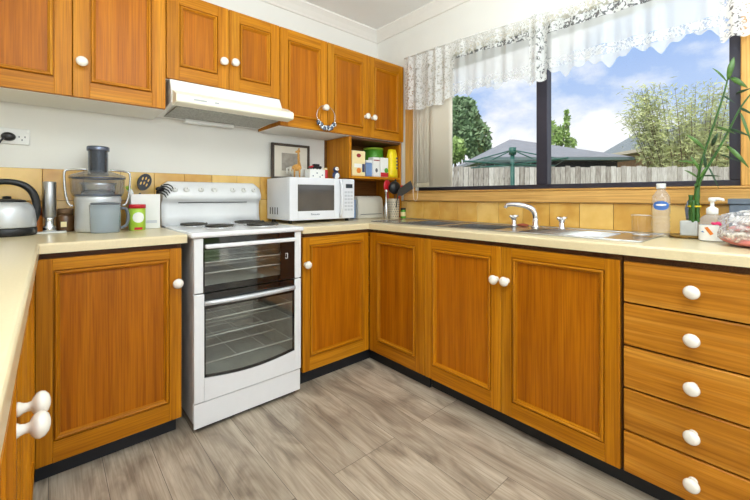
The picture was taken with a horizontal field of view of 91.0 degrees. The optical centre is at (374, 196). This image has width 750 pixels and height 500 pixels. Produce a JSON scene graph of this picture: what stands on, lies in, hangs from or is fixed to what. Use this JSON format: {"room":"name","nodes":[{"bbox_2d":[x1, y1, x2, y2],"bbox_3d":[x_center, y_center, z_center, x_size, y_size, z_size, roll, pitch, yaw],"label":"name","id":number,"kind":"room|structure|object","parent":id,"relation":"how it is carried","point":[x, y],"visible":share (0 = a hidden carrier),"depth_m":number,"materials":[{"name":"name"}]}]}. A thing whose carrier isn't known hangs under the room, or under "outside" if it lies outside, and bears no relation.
{"room":"kitchen","nodes":[
{"label":"kitchen","id":0,"kind":"room"},
{"bbox_2d":[0,0,376,311],"bbox_3d":[-1.055,-0.167,2.320,3.020,2.475,0.100,0,0,-41],"label":"wall","id":1,"kind":"structure","parent":0,"point":[59,138],"depth_m":2.11,"materials":[{"name":"paint"}]},
{"bbox_2d":[0,132,15,142],"bbox_3d":[-1.692,-0.064,1.654,0.113,0.459,0.035,0,0,-41],"label":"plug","id":2,"kind":"object","parent":1,"relation":"attached to","point":[7,136],"visible":1,"depth_m":1.67,"materials":[{"name":"black plastic"}]},
{"bbox_2d":[0,127,29,144],"bbox_3d":[-1.674,-0.279,1.698,0.120,0.074,0.013,0,0,-41],"label":"wall socket","id":3,"kind":"object","parent":1,"relation":"attached to","point":[22,135],"visible":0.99,"depth_m":1.71,"materials":[{"name":"white plastic"}]},
{"bbox_2d":[0,0,164,119],"bbox_3d":[-1.402,-0.736,1.700,0.720,0.606,0.364,0,0,-41],"label":"upper cabinet","id":4,"kind":"object","parent":1,"relation":"attached to","point":[96,56],"visible":1,"depth_m":1.65,"materials":[{"name":"brown wood"}]},
{"bbox_2d":[0,167,285,227],"bbox_3d":[-1.228,0.018,2.096,2.236,0.305,0.007,0,0,-41],"label":"backsplash","id":5,"kind":"structure","parent":1,"relation":"attached to","point":[34,177],"depth_m":1.88,"materials":[{"name":"tile"}]},
{"bbox_2d":[165,0,279,98],"bbox_3d":[-0.900,-0.815,2.142,0.615,0.448,0.364,0,0,-41],"label":"upper cabinet","id":6,"kind":"object","parent":1,"relation":"attached to","point":[207,44],"visible":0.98,"depth_m":2.01,"materials":[{"name":"brown wood"}]},
{"bbox_2d":[157,79,293,128],"bbox_3d":[-0.859,-0.510,2.134,0.633,0.162,0.426,0,0,-41],"label":"range hood","id":7,"kind":"object","parent":1,"relation":"attached to","point":[197,104],"visible":0.98,"depth_m":2.02,"materials":[{"name":"white metal"}]},
{"bbox_2d":[258,26,329,137],"bbox_3d":[-0.538,-0.736,2.462,0.346,0.606,0.364,0,0,-41],"label":"upper cabinet","id":8,"kind":"object","parent":1,"relation":"attached to","point":[303,58],"visible":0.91,"depth_m":2.37,"materials":[{"name":"brown wood"}]},
{"bbox_2d":[316,105,335,130],"bbox_3d":[-0.319,-0.518,2.428,0.156,0.172,0.024,0,0,-41],"label":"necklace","id":9,"kind":"object","parent":8,"relation":"hanging from","point":[326,127],"visible":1,"depth_m":2.42,"materials":[{"name":"metal"}]},
{"bbox_2d":[260,0,377,43],"bbox_3d":[-1.005,-1.367,2.248,2.800,0.075,0.075,0,0,-41],"label":"trim","id":10,"kind":"structure","parent":1,"relation":"attached to","point":[306,9],"depth_m":2.80,"materials":[{"name":"paint"}]},
{"bbox_2d":[304,42,402,142],"bbox_3d":[-0.134,-0.736,2.819,0.729,0.606,0.364,0,0,-41],"label":"upper cabinet","id":11,"kind":"object","parent":1,"relation":"attached to","point":[365,92],"visible":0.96,"depth_m":2.68,"materials":[{"name":"brown wood"}]},
{"bbox_2d":[33,358,657,499],"bbox_3d":[0.665,1.121,0.370,3.020,0.100,5.300,0,0,-41],"label":"floor","id":12,"kind":"structure","parent":0,"point":[365,429],"depth_m":1.50,"materials":[{"name":"brown wood"}]},
{"bbox_2d":[0,311,50,499],"bbox_3d":[-0.816,0.639,0.441,0.644,0.862,0.935,0,0,-41],"label":"base cabinet","id":13,"kind":"object","parent":12,"relation":"on","point":[14,460],"visible":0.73,"depth_m":0.65,"materials":[{"name":"brown wood"}]},
{"bbox_2d":[29,280,34,499],"bbox_3d":[-1.482,0.639,1.164,0.602,0.862,1.028,0,0,-41],"label":"base cabinet","id":14,"kind":"object","parent":12,"relation":"on","point":[32,301],"visible":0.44,"depth_m":1.25,"materials":[{"name":"brown wood"}]},
{"bbox_2d":[0,227,186,457],"bbox_3d":[-0.906,0.189,0.879,1.118,0.037,2.242,0,0,-41],"label":"countertop","id":15,"kind":"structure","parent":14,"relation":"on","point":[19,255],"depth_m":0.92,"materials":[{"name":"beige laminate"}]},
{"bbox_2d":[0,179,40,236],"bbox_3d":[-1.599,0.046,1.607,0.208,0.247,0.196,0,0,-41],"label":"kettle","id":16,"kind":"object","parent":15,"relation":"on","point":[18,217],"visible":1,"depth_m":1.58,"materials":[{"name":"silver metal"}]},
{"bbox_2d":[36,208,42,231],"bbox_3d":[-1.583,0.112,1.727,0.036,0.116,0.036,0,0,-41],"label":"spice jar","id":17,"kind":"object","parent":15,"relation":"on","point":[39,226],"visible":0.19,"depth_m":1.72,"materials":[{"name":"orange glass"}]},
{"bbox_2d":[37,230,66,233],"bbox_3d":[-1.502,0.166,1.712,0.105,0.007,0.070,0,0,-41],"label":"serving tray","id":18,"kind":"object","parent":15,"relation":"on","point":[65,231],"visible":0.92,"depth_m":1.69,"materials":[{"name":"white plastic"}]},
{"bbox_2d":[42,181,55,231],"bbox_3d":[-1.507,0.046,1.705,0.049,0.231,0.049,0,0,-41],"label":"pepper mill","id":19,"kind":"object","parent":18,"relation":"on","point":[48,188],"visible":1,"depth_m":1.69,"materials":[{"name":"silver metal"}]},
{"bbox_2d":[56,208,73,231],"bbox_3d":[-1.505,0.114,1.789,0.072,0.111,0.073,0,0,-41],"label":"storage jar","id":20,"kind":"object","parent":15,"relation":"on","point":[65,216],"visible":0.89,"depth_m":1.76,"materials":[{"name":"brown glass"}]},
{"bbox_2d":[63,146,130,232],"bbox_3d":[-1.364,-0.038,1.814,0.228,0.416,0.228,0,0,2],"label":"juicer","id":21,"kind":"object","parent":15,"relation":"on","point":[103,218],"visible":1,"depth_m":1.76,"materials":[{"name":"silver metal"}]},
{"bbox_2d":[68,177,125,195],"bbox_3d":[-1.364,-0.048,1.814,0.227,0.090,0.227,0,0,-41],"label":"bowl","id":22,"kind":"object","parent":21,"relation":"on","point":[86,188],"depth_m":1.76,"materials":[{"name":"clear plastic"}]},
{"bbox_2d":[79,182,116,193],"bbox_3d":[-1.364,-0.035,1.814,0.152,0.062,0.152,0,0,-41],"label":"basket","id":23,"kind":"object","parent":21,"relation":"on","point":[85,187],"depth_m":1.76,"materials":[{"name":"metal"}]},
{"bbox_2d":[89,202,129,228],"bbox_3d":[-1.252,0.098,1.739,0.157,0.143,0.068,0,0,-41],"label":"jug","id":24,"kind":"object","parent":15,"relation":"on","point":[98,203],"visible":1,"depth_m":1.77,"materials":[{"name":"plastic"}]},
{"bbox_2d":[128,204,145,230],"bbox_3d":[-1.203,0.104,1.863,0.074,0.130,0.074,0,0,-41],"label":"tin","id":25,"kind":"object","parent":15,"relation":"on","point":[137,222],"visible":0.98,"depth_m":1.83,"materials":[{"name":"metal"}]},
{"bbox_2d":[128,194,159,228],"bbox_3d":[-1.241,0.079,1.977,0.132,0.182,0.109,0,0,-41],"label":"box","id":26,"kind":"object","parent":15,"relation":"on","point":[152,201],"visible":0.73,"depth_m":1.95,"materials":[{"name":"white cardboard"}]},
{"bbox_2d":[125,186,133,201],"bbox_3d":[-1.271,0.051,1.920,0.026,0.221,0.056,0,0,33],"label":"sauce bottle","id":27,"kind":"object","parent":26,"relation":"in","point":[126,187],"visible":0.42,"depth_m":1.91,"materials":[{"name":"plastic"}]},
{"bbox_2d":[137,174,151,193],"bbox_3d":[-1.241,0.019,1.980,0.069,0.285,0.025,0,0,-41],"label":"slotted spoon","id":28,"kind":"object","parent":26,"relation":"in","point":[144,181],"visible":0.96,"depth_m":1.97,"materials":[{"name":"black plastic"}]},
{"bbox_2d":[156,184,173,197],"bbox_3d":[-1.160,0.045,2.014,0.106,0.231,0.034,0,0,-27],"label":"server","id":29,"kind":"object","parent":26,"relation":"in","point":[161,188],"visible":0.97,"depth_m":2.01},
{"bbox_2d":[35,243,183,481],"bbox_3d":[-1.219,0.639,1.684,0.486,0.862,0.604,0,0,-41],"label":"base cabinet","id":30,"kind":"object","parent":12,"relation":"on","point":[108,321],"visible":0.98,"depth_m":1.48,"materials":[{"name":"brown wood"}]},
{"bbox_2d":[160,181,303,429],"bbox_3d":[-0.799,0.491,2.039,0.572,1.158,0.636,0,0,-41],"label":"stove","id":31,"kind":"object","parent":12,"relation":"on","point":[241,272],"visible":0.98,"depth_m":1.94,"materials":[{"name":"metal"}]},
{"bbox_2d":[161,223,303,238],"bbox_3d":[-0.797,0.175,2.038,0.570,0.025,0.604,0,0,-41],"label":"cooktop","id":32,"kind":"object","parent":31,"relation":"in","point":[193,230],"depth_m":1.88,"materials":[{"name":"metal"}]},
{"bbox_2d":[193,278,300,404],"bbox_3d":[-0.776,0.689,2.018,0.542,0.489,0.573,0,0,-41],"label":"oven","id":33,"kind":"object","parent":31,"relation":"in","point":[246,336],"depth_m":1.94,"materials":[{"name":"white metal"}]},
{"bbox_2d":[299,229,431,387],"bbox_3d":[-0.039,0.639,2.439,1.058,0.862,1.025,0,0,-41],"label":"base cabinet","id":34,"kind":"object","parent":12,"relation":"on","point":[339,330],"visible":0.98,"depth_m":2.21,"materials":[{"name":"brown wood"}]},
{"bbox_2d":[266,217,749,267],"bbox_3d":[0.414,0.189,1.931,1.075,0.037,2.412,0,0,-41],"label":"countertop","id":35,"kind":"structure","parent":34,"relation":"on","point":[664,247],"depth_m":1.46,"materials":[{"name":"beige laminate"}]},
{"bbox_2d":[267,177,353,223],"bbox_3d":[-0.429,0.025,2.535,0.506,0.292,0.345,0,0,-41],"label":"microwave","id":36,"kind":"object","parent":35,"relation":"on","point":[290,199],"visible":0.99,"depth_m":2.40,"materials":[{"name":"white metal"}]},
{"bbox_2d":[271,142,309,177],"bbox_3d":[-0.594,-0.245,2.600,0.294,0.247,0.022,0,0,-41],"label":"picture frame","id":37,"kind":"object","parent":36,"relation":"on","point":[283,155],"visible":0.61,"depth_m":2.57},
{"bbox_2d":[286,166,304,176],"bbox_3d":[-0.541,-0.165,2.534,0.124,0.085,0.100,0,0,-3],"label":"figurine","id":38,"kind":"object","parent":36,"relation":"on","point":[291,173],"visible":0.57,"depth_m":2.50,"materials":[{"name":"white ceramic"}]},
{"bbox_2d":[291,148,301,176],"bbox_3d":[-0.519,-0.222,2.433,0.076,0.199,0.036,0,0,-41],"label":"giraffe figurine","id":39,"kind":"object","parent":36,"relation":"on","point":[297,167],"visible":0.93,"depth_m":2.43,"materials":[{"name":"orange wood"}]},
{"bbox_2d":[305,169,324,177],"bbox_3d":[-0.414,-0.154,2.545,0.121,0.065,0.071,0,0,-41],"label":"box","id":40,"kind":"object","parent":36,"relation":"on","point":[309,173],"visible":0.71,"depth_m":2.51,"materials":[{"name":"cardboard"}]},
{"bbox_2d":[309,164,321,168],"bbox_3d":[-0.411,-0.207,2.546,0.088,0.037,0.038,0,0,-41],"label":"toy car","id":41,"kind":"object","parent":40,"relation":"on","point":[314,166],"visible":0.95,"depth_m":2.54,"materials":[{"name":"black plastic"}]},
{"bbox_2d":[324,168,327,177],"bbox_3d":[-0.351,-0.163,2.608,0.036,0.081,0.036,0,0,-41],"label":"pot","id":42,"kind":"object","parent":36,"relation":"on","point":[325,169],"visible":0.66,"depth_m":2.59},
{"bbox_2d":[332,167,339,178],"bbox_3d":[-0.273,-0.167,2.605,0.054,0.091,0.051,0,0,-1],"label":"figurine","id":43,"kind":"object","parent":36,"relation":"on","point":[335,175],"visible":0.9,"depth_m":2.59,"materials":[{"name":"ceramic"}]},
{"bbox_2d":[351,200,355,218],"bbox_3d":[-0.191,0.098,2.869,0.024,0.144,0.100,0,0,-41],"label":"packet","id":44,"kind":"object","parent":35,"relation":"on","point":[354,200],"visible":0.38,"depth_m":2.83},
{"bbox_2d":[324,136,400,216],"bbox_3d":[-0.089,-0.132,2.905,0.540,0.600,0.299,0,0,-41],"label":"shelf unit","id":45,"kind":"object","parent":35,"relation":"on","point":[337,152],"visible":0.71,"depth_m":2.84,"materials":[{"name":"brown wood"}]},
{"bbox_2d":[351,150,364,175],"bbox_3d":[-0.135,-0.243,2.717,0.124,0.185,0.051,0,0,-41],"label":"cereal box","id":46,"kind":"object","parent":45,"relation":"on","point":[357,157],"visible":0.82,"depth_m":2.69,"materials":[{"name":"cardboard"}]},
{"bbox_2d":[365,160,371,176],"bbox_3d":[-0.061,-0.213,2.820,0.073,0.125,0.069,0,0,-41],"label":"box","id":47,"kind":"object","parent":45,"relation":"on","point":[368,163],"visible":0.59,"depth_m":2.79,"materials":[{"name":"cardboard"}]},
{"bbox_2d":[363,147,382,159],"bbox_3d":[-0.014,-0.274,3.033,0.166,0.245,0.165,0,0,-41],"label":"tin","id":48,"kind":"object","parent":45,"relation":"on","point":[369,151],"visible":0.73,"depth_m":2.96,"materials":[{"name":"green metal"}]},
{"bbox_2d":[368,157,379,176],"bbox_3d":[-0.008,-0.226,2.841,0.064,0.150,0.063,0,0,-41],"label":"carton","id":49,"kind":"object","parent":45,"relation":"on","point":[375,160],"visible":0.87,"depth_m":2.81,"materials":[{"name":"cardboard"}]},
{"bbox_2d":[379,158,387,176],"bbox_3d":[0.056,-0.226,2.883,0.081,0.150,0.056,0,0,-41],"label":"box","id":50,"kind":"object","parent":45,"relation":"on","point":[383,163],"visible":0.8,"depth_m":2.86,"materials":[{"name":"cardboard"}]},
{"bbox_2d":[386,149,397,177],"bbox_3d":[0.134,-0.265,2.957,0.096,0.225,0.074,0,0,-41],"label":"snack packet","id":51,"kind":"object","parent":45,"relation":"on","point":[391,154],"visible":0.85,"depth_m":2.93,"materials":[{"name":"yellow plastic"}]},
{"bbox_2d":[354,196,383,218],"bbox_3d":[-0.082,0.083,2.963,0.259,0.174,0.167,0,0,-41],"label":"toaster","id":52,"kind":"object","parent":35,"relation":"on","point":[366,206],"visible":0.81,"depth_m":2.90,"materials":[{"name":"beige plastic"}]},
{"bbox_2d":[384,190,388,218],"bbox_3d":[0.083,0.059,2.764,0.038,0.222,0.038,0,0,-41],"label":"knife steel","id":53,"kind":"object","parent":35,"relation":"on","point":[386,208],"visible":0.98,"depth_m":2.75,"materials":[{"name":"silver metal"}]},
{"bbox_2d":[387,199,399,218],"bbox_3d":[0.141,0.093,2.828,0.095,0.153,0.094,0,0,-41],"label":"utensil holder","id":54,"kind":"object","parent":35,"relation":"on","point":[393,211],"visible":0.78,"depth_m":2.79,"materials":[{"name":"beige ceramic"}]},
{"bbox_2d":[383,180,389,198],"bbox_3d":[0.093,0.014,2.812,0.074,0.284,0.022,0,0,-34],"label":"serving spoon","id":55,"kind":"object","parent":54,"relation":"in","point":[386,183],"visible":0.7,"depth_m":2.80,"materials":[{"name":"red plastic"}]},
{"bbox_2d":[388,179,400,198],"bbox_3d":[0.148,0.012,2.781,0.112,0.289,0.068,0,0,-41],"label":"ladle","id":56,"kind":"object","parent":54,"relation":"in","point":[394,186],"visible":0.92,"depth_m":2.75,"materials":[{"name":"black plastic"}]},
{"bbox_2d":[396,180,413,207],"bbox_3d":[0.200,0.018,2.818,0.170,0.281,0.101,0,0,-41],"label":"turner","id":57,"kind":"object","parent":54,"relation":"in","point":[407,187],"visible":0.81,"depth_m":2.78,"materials":[{"name":"black plastic"}]},
{"bbox_2d":[400,208,405,218],"bbox_3d":[0.219,0.129,2.864,0.043,0.081,0.043,0,0,-41],"label":"spice jar","id":58,"kind":"object","parent":35,"relation":"on","point":[402,210],"visible":1,"depth_m":2.85,"materials":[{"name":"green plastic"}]},
{"bbox_2d":[509,214,518,225],"bbox_3d":[0.793,0.135,2.099,0.047,0.065,0.047,0,0,-41],"label":"tap","id":59,"kind":"object","parent":35,"relation":"on","point":[513,217],"visible":0.96,"depth_m":2.09,"materials":[{"name":"silver metal"}]},
{"bbox_2d":[371,219,664,242],"bbox_3d":[0.622,0.245,2.053,0.388,0.162,1.520,0,0,-41],"label":"sink","id":60,"kind":"object","parent":35,"relation":"in","point":[550,231],"visible":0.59,"depth_m":1.80,"materials":[{"name":"metal"}]},
{"bbox_2d":[403,221,458,224],"bbox_3d":[0.354,0.247,2.340,0.300,0.157,0.305,0,0,-41],"label":"basin","id":61,"kind":"object","parent":60,"relation":"in","point":[411,222],"depth_m":2.47,"materials":[{"name":"silver metal"}]},
{"bbox_2d":[448,224,514,229],"bbox_3d":[0.592,0.247,2.070,0.300,0.157,0.325,0,0,-41],"label":"basin","id":62,"kind":"object","parent":60,"relation":"in","point":[477,226],"depth_m":2.20,"materials":[{"name":"silver metal"}]},
{"bbox_2d":[504,202,539,227],"bbox_3d":[0.810,0.100,2.033,0.189,0.134,0.048,0,0,23],"label":"spout","id":63,"kind":"object","parent":60,"relation":"on","point":[535,221],"visible":0.99,"depth_m":2.01,"materials":[{"name":"silver metal"}]},
{"bbox_2d":[517,223,528,226],"bbox_3d":[0.821,0.158,2.044,0.032,0.018,0.068,0,0,-41],"label":"scrubber","id":64,"kind":"object","parent":60,"relation":"on","point":[520,224],"visible":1,"depth_m":2.03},
{"bbox_2d":[556,216,567,228],"bbox_3d":[0.966,0.135,1.903,0.047,0.065,0.047,0,0,-41],"label":"tap","id":65,"kind":"object","parent":35,"relation":"on","point":[560,219],"visible":0.98,"depth_m":1.89,"materials":[{"name":"silver metal"}]},
{"bbox_2d":[652,183,670,232],"bbox_3d":[1.204,0.058,1.550,0.064,0.224,0.063,0,0,-41],"label":"water bottle","id":66,"kind":"object","parent":35,"relation":"on","point":[659,205],"visible":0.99,"depth_m":1.53,"materials":[{"name":"plastic"}]},
{"bbox_2d":[664,233,698,238],"bbox_3d":[1.281,0.163,1.516,0.108,0.013,0.144,0,0,-41],"label":"tray","id":67,"kind":"object","parent":35,"relation":"on","point":[674,235],"visible":0.73,"depth_m":1.50,"materials":[{"name":"brown wood"}]},
{"bbox_2d":[679,57,749,235],"bbox_3d":[1.352,-0.189,1.466,0.060,0.701,0.236,0,0,-31],"label":"bamboo","id":68,"kind":"object","parent":67,"relation":"on","point":[690,226],"visible":1,"depth_m":1.48,"materials":[{"name":"green plant"}]},
{"bbox_2d":[699,197,725,240],"bbox_3d":[1.276,0.086,1.393,0.077,0.167,0.050,0,0,40],"label":"soap dispenser","id":69,"kind":"object","parent":35,"relation":"on","point":[707,232],"visible":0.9,"depth_m":1.38,"materials":[{"name":"white plastic"}]},
{"bbox_2d":[711,210,749,247],"bbox_3d":[1.281,0.102,1.221,0.200,0.134,0.244,0,0,-41],"label":"shopping bag","id":70,"kind":"object","parent":35,"relation":"on","point":[739,235],"visible":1,"depth_m":1.24,"materials":[{"name":"white plastic"}]},
{"bbox_2d":[728,199,749,226],"bbox_3d":[1.476,0.089,1.393,0.130,0.161,0.196,0,0,-41],"label":"storage box","id":71,"kind":"object","parent":35,"relation":"on","point":[736,205],"visible":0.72,"depth_m":1.40,"materials":[{"name":"plastic"}]},
{"bbox_2d":[425,235,626,483],"bbox_3d":[0.782,0.639,1.856,0.624,0.862,0.934,0,0,-41],"label":"base cabinet","id":72,"kind":"object","parent":12,"relation":"on","point":[530,338],"visible":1,"depth_m":1.58,"materials":[{"name":"brown wood"}]},
{"bbox_2d":[624,255,749,499],"bbox_3d":[1.228,0.639,1.350,0.624,0.862,0.415,0,0,-41],"label":"base cabinet","id":73,"kind":"object","parent":12,"relation":"on","point":[687,324],"visible":0.99,"depth_m":1.20,"materials":[{"name":"brown wood"}]},
{"bbox_2d":[304,0,432,28],"bbox_3d":[0.807,-1.480,0.496,3.400,0.150,5.300,0,0,-41],"label":"ceiling","id":74,"kind":"structure","parent":0,"point":[376,14],"depth_m":2.75,"materials":[{"name":"paint"}]},
{"bbox_2d":[377,0,741,232],"bbox_3d":[1.785,-0.167,1.292,0.120,2.475,5.200,0,0,-41],"label":"wall","id":75,"kind":"structure","parent":0,"point":[471,17],"depth_m":2.57,"materials":[{"name":"paint"}]},
{"bbox_2d":[405,65,414,190],"bbox_3d":[0.277,-0.537,2.895,0.022,0.985,0.090,0,0,-41],"label":"trim","id":76,"kind":"structure","parent":75,"relation":"attached to","point":[409,169],"depth_m":2.88,"materials":[{"name":"brown wood"}]},
{"bbox_2d":[377,0,469,42],"bbox_3d":[1.712,-1.367,1.227,0.075,0.075,5.200,0,0,-41],"label":"trim","id":77,"kind":"structure","parent":75,"relation":"attached to","point":[434,8],"depth_m":2.80,"materials":[{"name":"paint"}]},
{"bbox_2d":[399,201,728,232],"bbox_3d":[0.872,0.102,2.232,0.007,0.136,2.580,0,0,-41],"label":"backsplash","id":78,"kind":"structure","parent":75,"relation":"attached to","point":[601,216],"depth_m":1.98,"materials":[{"name":"tile"}]},
{"bbox_2d":[404,185,749,204],"bbox_3d":[0.913,-0.005,2.189,0.060,0.078,2.020,0,0,-41],"label":"trim","id":79,"kind":"structure","parent":75,"relation":"attached to","point":[636,195],"depth_m":1.92,"materials":[{"name":"brown wood"}]},
{"bbox_2d":[419,0,740,190],"bbox_3d":[0.957,-0.537,2.229,0.062,0.985,1.798,0,0,-41],"label":"window","id":80,"kind":"structure","parent":75,"relation":"in","point":[543,89],"depth_m":2.02,"materials":[{"name":"metal"}]},
{"bbox_2d":[412,0,617,197],"bbox_3d":[0.880,-0.479,2.141,0.045,1.032,1.772,0,0,-41],"label":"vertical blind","id":81,"kind":"object","parent":80,"relation":"attached to","point":[432,126],"visible":0.74,"depth_m":2.63,"materials":[{"name":"beige fabric"}]},
{"bbox_2d":[404,0,749,109],"bbox_3d":[0.845,-0.838,2.105,0.045,0.439,1.878,0,0,-41],"label":"lace valance","id":82,"kind":"object","parent":81,"relation":"attached to","point":[639,20],"visible":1,"depth_m":1.94,"materials":[{"name":"fabric"}]},
{"bbox_2d":[741,0,749,185],"bbox_3d":[1.531,-0.537,1.472,0.022,0.985,0.097,0,0,-41],"label":"trim","id":83,"kind":"structure","parent":75,"relation":"attached to","point":[745,40],"depth_m":1.49,"materials":[{"name":"brown wood"}]},
{"bbox_2d":[680,220,698,235],"bbox_3d":[1.311,0.131,1.535,0.052,0.062,0.056,0,0,-41],"label":"pot","id":84,"kind":"object","parent":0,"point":[687,227],"depth_m":1.52,"materials":[{"name":"white ceramic"}]},
{"label":"outside","id":85,"kind":"structure","parent":0,"visible":0},
{"bbox_3d":[8.849,1.240,18.990,33.870,0.100,40.000,0,0,-41],"label":"lawn","id":86,"kind":"structure","parent":85,"visible":0},
{"bbox_2d":[452,136,467,166],"bbox_3d":[1.935,-0.177,9.208,0.799,2.740,0.485,0,0,2],"label":"shrub","id":87,"kind":"object","parent":86,"relation":"on","point":[459,150],"visible":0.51,"depth_m":9.09,"materials":[{"name":"green plant"}]},
{"bbox_2d":[452,95,492,165],"bbox_3d":[3.921,-1.709,16.512,2.755,5.820,1.305,0,0,-1],"label":"tree","id":88,"kind":"object","parent":86,"relation":"on","point":[467,124],"visible":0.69,"depth_m":16.14,"materials":[{"name":"green plant"}]},
{"bbox_2d":[463,147,568,184],"bbox_3d":[2.353,0.176,6.300,1.505,2.029,1.505,0,0,19],"label":"clothesline","id":89,"kind":"object","parent":86,"relation":"on","point":[512,151],"visible":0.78,"depth_m":6.26,"materials":[{"name":"metal"}]},
{"bbox_2d":[456,139,634,185],"bbox_3d":[4.889,-0.333,11.975,4.000,3.048,4.450,0,0,0],"label":"house","id":90,"kind":"structure","parent":86,"relation":"on","point":[577,157],"depth_m":10.05,"materials":[{"name":"metal"}]},
{"bbox_2d":[551,109,576,148],"bbox_3d":[8.425,-1.442,17.040,1.779,5.279,0.876,0,0,-6],"label":"young tree","id":91,"kind":"object","parent":86,"relation":"on","point":[560,138],"visible":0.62,"depth_m":16.86,"materials":[{"name":"green plant"}]},
{"bbox_2d":[448,166,729,186],"bbox_3d":[5.883,0.277,7.635,16.102,1.827,0.070,0,0,0],"label":"fence","id":92,"kind":"object","parent":86,"relation":"on","point":[495,176],"visible":0.17,"depth_m":7.61,"materials":[{"name":"white wood"}]},
{"bbox_2d":[604,117,728,166],"bbox_3d":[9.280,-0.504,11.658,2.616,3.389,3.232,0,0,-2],"label":"brick house","id":93,"kind":"structure","parent":86,"relation":"on","point":[626,150],"depth_m":11.92,"materials":[{"name":"brick"}]},
{"bbox_2d":[615,76,728,166],"bbox_3d":[7.361,-0.936,8.740,3.475,3.862,1.517,0,0,-4],"label":"tree","id":94,"kind":"object","parent":86,"relation":"on","point":[659,152],"visible":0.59,"depth_m":8.51,"materials":[{"name":"green plant"}]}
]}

